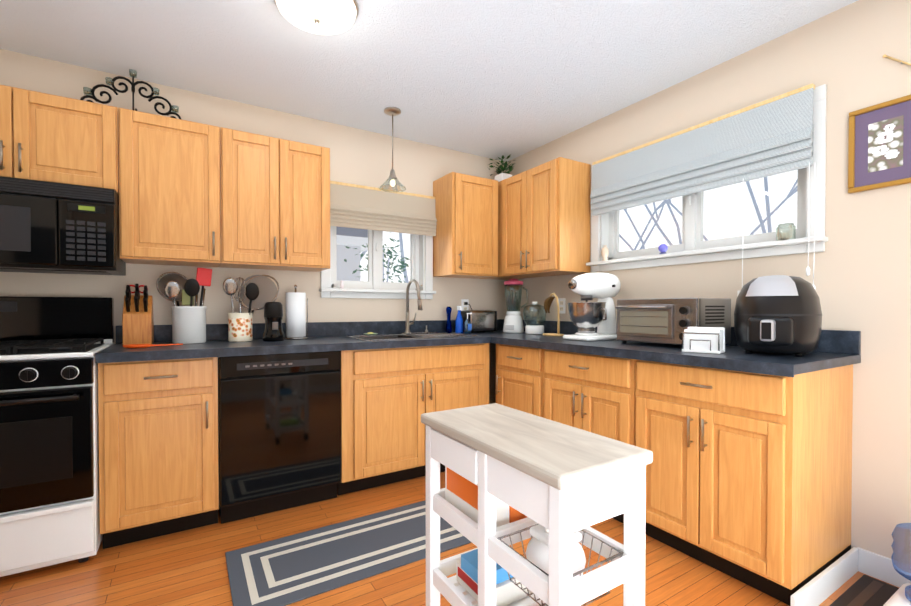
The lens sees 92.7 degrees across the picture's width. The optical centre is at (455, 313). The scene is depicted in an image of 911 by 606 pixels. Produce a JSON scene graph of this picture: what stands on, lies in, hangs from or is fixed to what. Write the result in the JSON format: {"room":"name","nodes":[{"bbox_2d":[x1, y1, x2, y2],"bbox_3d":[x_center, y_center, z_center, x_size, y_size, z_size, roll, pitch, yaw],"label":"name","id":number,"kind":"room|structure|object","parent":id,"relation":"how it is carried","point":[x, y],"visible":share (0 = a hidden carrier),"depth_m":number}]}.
{"room":"kitchen","nodes":[
{"label":"kitchen","id":0,"kind":"room"},
{"bbox_2d":[0,49,506,403],"bbox_3d":[-1.073,-0.132,3.029,3.800,2.420,0.150,0,1,-32],"label":"wall","id":1,"kind":"structure","parent":0,"point":[360,157],"depth_m":2.88},
{"bbox_2d":[0,85,118,194],"bbox_3d":[-2.091,-0.826,2.097,0.758,0.430,0.352,0,1,-32],"label":"upper cabinet","id":2,"kind":"object","parent":1,"relation":"attached to","point":[52,138],"visible":0.71,"depth_m":2.06},
{"bbox_2d":[0,176,125,275],"bbox_3d":[-2.075,-0.407,2.077,0.754,0.401,0.410,0,1,-32],"label":"microwave","id":3,"kind":"object","parent":2,"relation":"attached to","point":[54,227],"visible":0.96,"depth_m":2.00},
{"bbox_2d":[118,107,220,266],"bbox_3d":[-1.573,-0.665,2.417,0.451,0.760,0.352,0,1,-32],"label":"upper cabinet","id":4,"kind":"object","parent":1,"relation":"attached to","point":[169,190],"visible":1,"depth_m":2.29},
{"bbox_2d":[80,69,181,119],"bbox_3d":[-1.774,-1.178,2.400,0.442,0.266,0.172,0,1,-32],"label":"decor","id":5,"kind":"object","parent":4,"relation":"on","point":[173,108],"visible":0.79,"depth_m":2.33},
{"bbox_2d":[218,127,329,271],"bbox_3d":[-1.119,-0.668,2.697,0.611,0.760,0.352,0,1,-32],"label":"upper cabinet","id":6,"kind":"object","parent":1,"relation":"attached to","point":[274,203],"visible":1,"depth_m":2.56},
{"bbox_2d":[319,226,435,298],"bbox_3d":[-0.589,-0.505,3.287,0.900,0.780,0.210,0,1,-32],"label":"window","id":7,"kind":"structure","parent":1,"relation":"in","point":[420,268],"depth_m":3.30},
{"bbox_2d":[330,181,436,235],"bbox_3d":[-0.540,-0.767,3.205,0.894,0.314,0.056,0,1,-32],"label":"window blind","id":8,"kind":"object","parent":1,"relation":"attached to","point":[362,207],"visible":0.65,"depth_m":3.19},
{"bbox_2d":[433,172,497,278],"bbox_3d":[0.093,-0.677,3.443,0.427,0.760,0.352,0,1,-32],"label":"upper cabinet","id":9,"kind":"object","parent":1,"relation":"attached to","point":[465,241],"visible":1,"depth_m":3.32},
{"bbox_2d":[461,299,471,310],"bbox_3d":[0.078,-0.074,3.618,0.099,0.091,0.051,0,1,-32],"label":"electrical outlet","id":10,"kind":"object","parent":1,"relation":"attached to","point":[465,304],"visible":0.77,"depth_m":3.59},
{"bbox_2d":[0,0,857,161],"bbox_3d":[0.002,-1.371,1.268,3.800,0.100,4.250,0,1,-32],"label":"ceiling","id":11,"kind":"structure","parent":0,"point":[493,79],"depth_m":2.21},
{"bbox_2d":[274,0,358,34],"bbox_3d":[-0.590,-1.278,1.850,0.350,0.097,0.350,0,1,-32],"label":"ceiling light","id":12,"kind":"object","parent":11,"relation":"attached to","point":[327,17],"visible":1,"depth_m":1.83},
{"bbox_2d":[379,107,405,192],"bbox_3d":[-0.415,-1.082,2.865,0.180,0.514,0.180,0,1,-32],"label":"pendant light","id":13,"kind":"object","parent":11,"relation":"hanging from","point":[392,111],"visible":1,"depth_m":2.85},
{"bbox_2d":[0,472,899,605],"bbox_3d":[0.002,1.149,1.299,3.800,0.100,4.250,0,1,-32],"label":"floor","id":14,"kind":"structure","parent":0,"point":[186,568],"depth_m":1.82},
{"bbox_2d":[0,296,113,576],"bbox_3d":[-1.943,0.503,1.984,0.534,1.175,0.691,0,1,-32],"label":"stove","id":15,"kind":"object","parent":14,"relation":"on","point":[50,347],"visible":0.98,"depth_m":1.82},
{"bbox_2d":[98,357,218,548],"bbox_3d":[-1.535,0.646,2.292,0.470,0.882,0.632,0,1,-32],"label":"base cabinet","id":16,"kind":"object","parent":14,"relation":"on","point":[158,450],"visible":1,"depth_m":2.05},
{"bbox_2d":[218,351,340,523],"bbox_3d":[-1.069,0.642,2.584,0.624,0.882,0.588,0,1,-32],"label":"dishwasher","id":17,"kind":"object","parent":14,"relation":"on","point":[279,432],"visible":0.94,"depth_m":2.33},
{"bbox_2d":[225,500,471,605],"bbox_3d":[-0.288,1.084,2.141,1.470,0.009,0.510,0,1,-32],"label":"rug","id":18,"kind":"object","parent":14,"relation":"on","point":[287,570],"visible":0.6,"depth_m":1.95},
{"bbox_2d":[337,343,488,495],"bbox_3d":[-0.349,0.637,3.023,1.057,0.882,0.632,0,1,-32],"label":"base cabinet","id":19,"kind":"object","parent":14,"relation":"on","point":[389,396],"visible":0.77,"depth_m":2.69},
{"bbox_2d":[95,320,486,362],"bbox_3d":[-0.554,0.196,2.885,2.768,0.273,0.643,0,1,-32],"label":"countertop","id":20,"kind":"structure","parent":19,"relation":"on","point":[322,336],"depth_m":2.58},
{"bbox_2d":[122,284,153,344],"bbox_3d":[-1.708,0.002,2.336,0.125,0.326,0.242,0,1,-32],"label":"knife block","id":21,"kind":"object","parent":20,"relation":"on","point":[137,321],"visible":1,"depth_m":2.29},
{"bbox_2d":[123,343,182,347],"bbox_3d":[-1.526,0.160,2.196,0.250,0.014,0.096,0,1,-32],"label":"spoon rest","id":22,"kind":"object","parent":20,"relation":"on","point":[137,346],"visible":1,"depth_m":2.17},
{"bbox_2d":[156,267,211,343],"bbox_3d":[-1.524,-0.049,2.446,0.268,0.426,0.177,0,1,-32],"label":"utensil crock","id":23,"kind":"object","parent":20,"relation":"on","point":[188,324],"visible":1,"depth_m":2.41},
{"bbox_2d":[223,275,278,341],"bbox_3d":[-1.224,-0.040,2.618,0.320,0.404,0.148,0,1,-32],"label":"utensil crock","id":24,"kind":"object","parent":20,"relation":"on","point":[256,292],"visible":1,"depth_m":2.57},
{"bbox_2d":[263,302,283,341],"bbox_3d":[-1.089,0.044,2.600,0.122,0.236,0.128,0,1,-32],"label":"coffee grinder","id":25,"kind":"object","parent":20,"relation":"on","point":[273,318],"visible":1,"depth_m":2.56},
{"bbox_2d":[284,285,307,339],"bbox_3d":[-1.021,-0.013,2.775,0.156,0.346,0.156,0,1,-32],"label":"paper towel holder","id":26,"kind":"object","parent":20,"relation":"on","point":[295,315],"visible":0.98,"depth_m":2.73},
{"bbox_2d":[404,279,427,333],"bbox_3d":[-0.245,-0.053,3.196,0.200,0.404,0.255,0,1,-32],"label":"faucet","id":27,"kind":"object","parent":20,"relation":"on","point":[408,324],"visible":0.94,"depth_m":3.23},
{"bbox_2d":[446,307,451,332],"bbox_3d":[-0.053,0.046,3.454,0.050,0.210,0.049,0,1,-32],"label":"bottle","id":28,"kind":"object","parent":20,"relation":"on","point":[448,323],"visible":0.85,"depth_m":3.44},
{"bbox_2d":[455,306,462,332],"bbox_3d":[0.032,0.044,3.431,0.064,0.215,0.072,0,1,-32],"label":"spray bottle","id":29,"kind":"object","parent":20,"relation":"on","point":[459,324],"visible":0.88,"depth_m":3.41},
{"bbox_2d":[464,313,471,333],"bbox_3d":[0.097,0.073,3.364,0.063,0.160,0.057,0,1,-32],"label":"soap dispenser","id":30,"kind":"object","parent":20,"relation":"on","point":[467,326],"visible":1,"depth_m":3.35},
{"bbox_2d":[461,310,496,332],"bbox_3d":[0.180,0.059,3.562,0.294,0.182,0.160,0,1,-32],"label":"toaster","id":31,"kind":"object","parent":20,"relation":"on","point":[483,320],"visible":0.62,"depth_m":3.49},
{"bbox_2d":[487,319,860,376],"bbox_3d":[0.975,0.137,2.403,0.668,0.143,1.740,0,1,-32],"label":"countertop","id":32,"kind":"structure","parent":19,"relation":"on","point":[837,348],"depth_m":1.90},
{"bbox_2d":[503,279,527,332],"bbox_3d":[0.470,-0.066,3.491,0.179,0.433,0.194,0,1,-32],"label":"blender","id":33,"kind":"object","parent":32,"relation":"on","point":[513,321],"visible":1,"depth_m":3.45},
{"bbox_2d":[523,302,545,333],"bbox_3d":[0.605,0.029,3.319,0.176,0.248,0.176,0,1,-32],"label":"food processor","id":34,"kind":"object","parent":32,"relation":"on","point":[532,328],"visible":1,"depth_m":3.28},
{"bbox_2d":[543,293,563,335],"bbox_3d":[0.697,0.002,3.093,0.123,0.307,0.176,0,1,-32],"label":"banana hanger","id":35,"kind":"object","parent":32,"relation":"on","point":[548,301],"visible":1,"depth_m":3.07},
{"bbox_2d":[563,272,620,340],"bbox_3d":[0.873,-0.051,2.711,0.420,0.423,0.266,0,1,-32],"label":"stand mixer","id":36,"kind":"object","parent":32,"relation":"on","point":[586,318],"visible":0.98,"depth_m":2.65},
{"bbox_2d":[615,298,730,344],"bbox_3d":[1.126,0.043,2.295,0.358,0.245,0.452,0,1,-32],"label":"toaster oven","id":37,"kind":"object","parent":32,"relation":"on","point":[665,320],"visible":0.79,"depth_m":2.17},
{"bbox_2d":[682,327,724,353],"bbox_3d":[1.105,0.115,1.936,0.150,0.110,0.102,1,1,43],"label":"napkin holder","id":38,"kind":"object","parent":32,"relation":"on","point":[711,340],"visible":1,"depth_m":1.91},
{"bbox_2d":[734,275,821,356],"bbox_3d":[1.348,0.004,1.850,0.419,0.335,0.307,0,1,-32],"label":"air fryer","id":39,"kind":"object","parent":32,"relation":"on","point":[782,314],"visible":1,"depth_m":1.74},
{"bbox_2d":[496,344,543,417],"bbox_3d":[0.635,0.637,2.996,0.632,0.882,0.487,0,1,-32],"label":"base cabinet","id":40,"kind":"object","parent":14,"relation":"on","point":[520,378],"visible":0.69,"depth_m":2.81},
{"bbox_2d":[421,403,652,605],"bbox_3d":[0.167,0.701,1.140,0.287,0.799,0.581,0,1,-32],"label":"kitchen cart","id":41,"kind":"object","parent":14,"relation":"on","point":[561,482],"visible":0.96,"depth_m":0.98},
{"bbox_2d":[445,466,508,526],"bbox_3d":[0.056,0.492,1.218,0.081,0.140,0.204,0,1,-32],"label":"box","id":42,"kind":"object","parent":41,"relation":"on","point":[461,493],"visible":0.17,"depth_m":1.19},
{"bbox_2d":[456,559,529,605],"bbox_3d":[0.104,0.752,1.239,0.141,0.060,0.164,0,1,-32],"label":"box","id":43,"kind":"object","parent":41,"relation":"on","point":[508,592],"visible":0.38,"depth_m":1.18},
{"bbox_2d":[461,549,512,583],"bbox_3d":[0.087,0.702,1.210,0.100,0.039,0.114,0,1,-32],"label":"bag","id":44,"kind":"object","parent":43,"relation":"on","point":[469,563],"visible":0.27,"depth_m":1.18},
{"bbox_2d":[509,506,526,522],"bbox_3d":[0.129,0.502,1.262,0.071,0.120,0.184,0,1,-32],"label":"box","id":45,"kind":"object","parent":41,"relation":"on","point":[515,515],"visible":0.04,"depth_m":1.17},
{"bbox_2d":[526,524,585,579],"bbox_3d":[0.236,0.561,1.023,0.140,0.136,0.140,0,1,-32],"label":"jar","id":46,"kind":"object","parent":41,"relation":"on","point":[537,552],"visible":0.4,"depth_m":0.99},
{"bbox_2d":[544,349,634,523],"bbox_3d":[0.929,0.643,2.520,0.632,0.882,0.627,0,1,-32],"label":"base cabinet","id":47,"kind":"object","parent":14,"relation":"on","point":[591,393],"visible":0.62,"depth_m":2.31},
{"bbox_2d":[635,359,852,605],"bbox_3d":[1.264,0.650,1.975,0.632,0.882,0.647,0,1,-32],"label":"base cabinet","id":48,"kind":"object","parent":14,"relation":"on","point":[749,478],"visible":0.94,"depth_m":1.73},
{"bbox_2d":[829,575,898,605],"bbox_3d":[1.660,1.095,1.362,0.550,0.007,0.720,0,1,-32],"label":"rug","id":49,"kind":"object","parent":14,"relation":"on","point":[864,590],"visible":0.92,"depth_m":1.69},
{"bbox_2d":[883,523,910,605],"bbox_3d":[1.653,0.913,1.438,0.280,0.352,0.300,0,1,-32],"label":"water dispenser","id":50,"kind":"object","parent":49,"relation":"on","point":[901,554],"visible":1,"depth_m":1.50},
{"bbox_2d":[507,0,910,558],"bbox_3d":[1.595,-0.122,2.177,0.150,2.420,4.100,0,1,-32],"label":"wall","id":51,"kind":"structure","parent":0,"point":[862,272],"depth_m":1.88},
{"bbox_2d":[479,157,590,279],"bbox_3d":[0.555,-0.677,3.377,0.352,0.760,0.947,0,1,-32],"label":"upper cabinet","id":52,"kind":"object","parent":51,"relation":"attached to","point":[544,220],"visible":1,"depth_m":3.04},
{"bbox_2d":[488,154,514,181],"bbox_3d":[0.387,-1.196,3.649,0.265,0.270,0.283,0,1,-32],"label":"plant pot","id":53,"kind":"object","parent":52,"relation":"on","point":[499,177],"visible":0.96,"depth_m":3.60},
{"bbox_2d":[558,298,565,313],"bbox_3d":[0.808,-0.061,3.302,0.008,0.116,0.072,0,1,-32],"label":"electrical outlet","id":54,"kind":"object","parent":51,"relation":"attached to","point":[562,303],"visible":0.9,"depth_m":3.29},
{"bbox_2d":[586,84,827,271],"bbox_3d":[1.347,-0.656,2.516,0.210,0.740,1.330,0,1,-32],"label":"window","id":55,"kind":"structure","parent":51,"relation":"in","point":[693,247],"depth_m":2.32},
{"bbox_2d":[601,245,608,260],"bbox_3d":[1.008,-0.410,2.927,0.052,0.105,0.052,0,1,-32],"label":"vase","id":56,"kind":"object","parent":55,"relation":"on","point":[604,252],"visible":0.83,"depth_m":2.91},
{"bbox_2d":[658,244,667,253],"bbox_3d":[1.228,-0.384,2.570,0.052,0.062,0.052,0,1,-32],"label":"ball","id":57,"kind":"object","parent":55,"relation":"on","point":[662,248],"visible":0.94,"depth_m":2.55},
{"bbox_2d":[590,83,815,288],"bbox_3d":[1.270,-0.448,2.455,0.068,1.175,1.268,0,1,-32],"label":"window blind","id":58,"kind":"object","parent":55,"relation":"attached to","point":[770,137],"visible":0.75,"depth_m":2.28},
{"bbox_2d":[776,223,795,240],"bbox_3d":[1.553,-0.384,2.042,0.074,0.075,0.073,0,1,-32],"label":"candle","id":59,"kind":"object","parent":55,"relation":"on","point":[785,231],"visible":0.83,"depth_m":2.01},
{"bbox_2d":[848,94,910,192],"bbox_3d":[1.745,-0.687,1.763,0.018,0.344,0.230,0,1,-32],"label":"picture frame","id":60,"kind":"object","parent":51,"relation":"attached to","point":[879,145],"visible":1,"depth_m":1.77},
{"bbox_2d":[883,54,910,65],"bbox_3d":[1.827,-0.892,1.625,0.017,0.318,0.338,0,1,-32],"label":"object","id":61,"kind":"structure","parent":51,"relation":"attached to","point":[895,59],"depth_m":1.73},
{"label":"outside","id":62,"kind":"structure","parent":0,"visible":0},
{"bbox_2d":[336,177,796,282],"bbox_3d":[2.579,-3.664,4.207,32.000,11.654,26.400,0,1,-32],"label":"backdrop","id":63,"kind":"structure","parent":62,"point":[346,271],"depth_m":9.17},
{"bbox_3d":[1.077,-0.089,-0.462,3.500,2.420,0.150,0,1,-32],"label":"wall","id":64,"kind":"structure","parent":0,"visible":0},
{"bbox_2d":[790,547,860,605],"bbox_3d":[1.443,1.044,1.686,0.600,0.100,0.016,0,1,-32],"label":"baseboard","id":65,"kind":"structure","parent":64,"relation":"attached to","point":[822,586],"depth_m":1.68},
{"bbox_2d":[860,548,910,586],"bbox_3d":[2.104,1.050,1.205,0.015,0.100,1.528,0,1,-32],"label":"baseboard","id":66,"kind":"structure","parent":64,"relation":"attached to","point":[880,567],"depth_m":1.78}
]}

